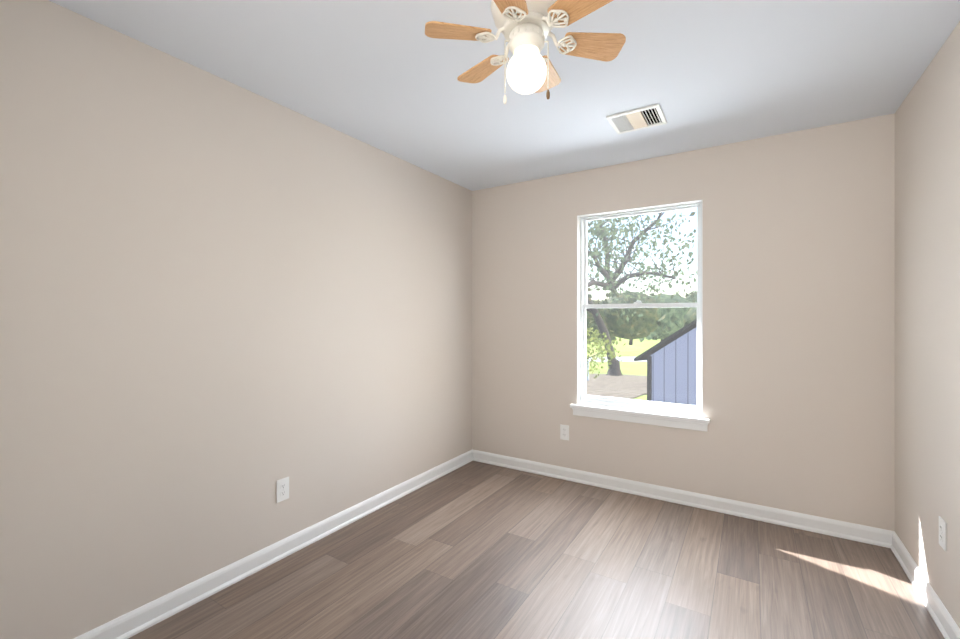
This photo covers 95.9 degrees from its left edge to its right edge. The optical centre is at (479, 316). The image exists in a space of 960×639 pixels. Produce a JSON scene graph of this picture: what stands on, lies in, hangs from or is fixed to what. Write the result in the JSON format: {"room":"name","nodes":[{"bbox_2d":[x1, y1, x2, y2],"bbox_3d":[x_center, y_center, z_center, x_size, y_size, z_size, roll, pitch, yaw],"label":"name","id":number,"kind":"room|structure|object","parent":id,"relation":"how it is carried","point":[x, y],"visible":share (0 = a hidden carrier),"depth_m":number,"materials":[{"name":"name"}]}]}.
{"room":"empty bedroom","nodes":[
{"label":"empty bedroom","id":0,"kind":"room"},
{"bbox_2d":[0,0,471,638],"bbox_3d":[-1.201,0.076,2.287,0.160,2.440,4.320,0,0,32],"label":"wall","id":1,"kind":"structure","parent":0,"point":[224,306],"depth_m":1.94,"materials":[{"name":"paint"}]},
{"bbox_2d":[73,450,472,638],"bbox_3d":[-1.123,1.250,2.238,0.022,0.092,4.000,0,0,32],"label":"baseboard","id":2,"kind":"structure","parent":1,"relation":"attached to","point":[141,618],"depth_m":2.18,"materials":[{"name":"white wood"}]},
{"bbox_2d":[276,477,288,502],"bbox_3d":[-1.066,0.934,2.344,0.007,0.120,0.074,0,0,32],"label":"electrical outlet","id":3,"kind":"object","parent":1,"relation":"attached to","point":[282,489],"visible":1,"depth_m":2.34,"materials":[{"name":"white plastic"}]},
{"bbox_2d":[49,0,959,190],"bbox_3d":[0.067,-1.204,1.491,3.153,0.120,4.320,0,0,32],"label":"ceiling","id":4,"kind":"structure","parent":0,"point":[382,75],"depth_m":2.00,"materials":[{"name":"paint"}]},
{"bbox_2d":[425,0,625,103],"bbox_3d":[0.155,-0.925,1.442,0.655,0.437,0.671,0,0,32],"label":"ceiling fan","id":5,"kind":"object","parent":4,"relation":"hanging from","point":[525,27],"visible":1,"depth_m":1.41,"materials":[{"name":"white"}]},
{"bbox_2d":[606,104,666,133],"bbox_3d":[0.908,-1.137,2.506,0.286,0.014,0.265,0,0,32],"label":"ceiling vent","id":6,"kind":"object","parent":4,"relation":"in","point":[638,119],"visible":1,"depth_m":2.49,"materials":[{"name":"white metal"}]},
{"bbox_2d":[128,461,944,638],"bbox_3d":[0.067,1.356,1.492,3.153,0.120,4.320,0,0,32],"label":"floor","id":7,"kind":"structure","parent":0,"point":[475,550],"depth_m":2.15,"materials":[{"name":"brown wood"}]},
{"bbox_2d":[472,113,894,530],"bbox_3d":[1.172,0.076,3.254,2.833,2.440,0.160,0,0,32],"label":"wall","id":8,"kind":"structure","parent":0,"point":[799,319],"depth_m":2.81,"materials":[{"name":"paint"}]},
{"bbox_2d":[560,424,568,440],"bbox_3d":[0.677,0.924,3.466,0.074,0.120,0.007,0,0,32],"label":"electrical outlet","id":9,"kind":"object","parent":8,"relation":"attached to","point":[564,432],"visible":1,"depth_m":3.46,"materials":[{"name":"white plastic"}]},
{"bbox_2d":[570,199,709,431],"bbox_3d":[1.183,-0.042,3.250,1.004,1.633,0.255,0,0,32],"label":"window","id":10,"kind":"structure","parent":8,"relation":"in","point":[682,416],"depth_m":3.22,"materials":[{"name":"white wood"}]},
{"bbox_2d":[472,449,893,547],"bbox_3d":[1.124,1.250,3.177,2.833,0.092,0.022,0,0,32],"label":"baseboard","id":11,"kind":"structure","parent":8,"relation":"attached to","point":[847,530],"depth_m":2.92,"materials":[{"name":"white wood"}]},
{"bbox_2d":[895,21,959,627],"bbox_3d":[1.335,0.076,0.696,0.160,2.440,4.320,0,0,32],"label":"wall","id":12,"kind":"structure","parent":0,"point":[927,303],"depth_m":1.95,"materials":[{"name":"paint"}]},
{"bbox_2d":[891,531,959,638],"bbox_3d":[1.258,1.250,0.745,0.022,0.092,4.000,0,0,32],"label":"baseboard","id":13,"kind":"structure","parent":12,"relation":"attached to","point":[946,624],"depth_m":1.96,"materials":[{"name":"white wood"}]},
{"bbox_2d":[939,516,946,550],"bbox_3d":[1.939,0.908,1.818,0.007,0.120,0.074,0,0,32],"label":"electrical outlet","id":14,"kind":"object","parent":12,"relation":"attached to","point":[942,533],"visible":1,"depth_m":1.81,"materials":[{"name":"white plastic"}]},
{"label":"outside","id":15,"kind":"structure","parent":0,"visible":0},
{"bbox_2d":[586,337,659,400],"bbox_3d":[50.932,3.413,85.270,300.000,0.350,320.000,0,0,32],"label":"ground","id":16,"kind":"structure","parent":15,"point":[631,380],"depth_m":23.98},
{"bbox_2d":[587,360,588,380],"bbox_3d":[4.864,2.744,21.630,1.558,1.100,0.100,0,0,-33],"label":"fence","id":17,"kind":"object","parent":16,"relation":"on","point":[587,370],"depth_m":22.00,"materials":[{"name":"white"}]},
{"bbox_2d":[586,327,631,377],"bbox_3d":[3.878,1.653,18.069,4.138,3.395,3.450,0,0,32],"label":"bush","id":18,"kind":"object","parent":16,"relation":"on","point":[599,348],"depth_m":17.91,"materials":[{"name":"green plant"}]},
{"bbox_2d":[586,211,696,375],"bbox_3d":[6.720,-2.555,24.517,14.878,11.893,13.225,0,0,32],"label":"oak tree","id":19,"kind":"object","parent":16,"relation":"on","point":[612,281],"depth_m":22.38,"materials":[{"name":"plant"}]},
{"bbox_2d":[586,290,696,344],"bbox_3d":[14.819,-0.435,52.900,71.054,7.862,17.387,0,0,15],"label":"tree","id":20,"kind":"object","parent":16,"relation":"on","point":[666,319],"depth_m":48.27,"materials":[{"name":"green plant"}]},
{"bbox_2d":[634,319,696,405],"bbox_3d":[7.192,1.665,11.327,4.800,3.260,3.787,0,0,-30],"label":"shed","id":21,"kind":"object","parent":16,"relation":"on","point":[658,391],"depth_m":10.99,"materials":[{"name":"blue wood"}]}
]}

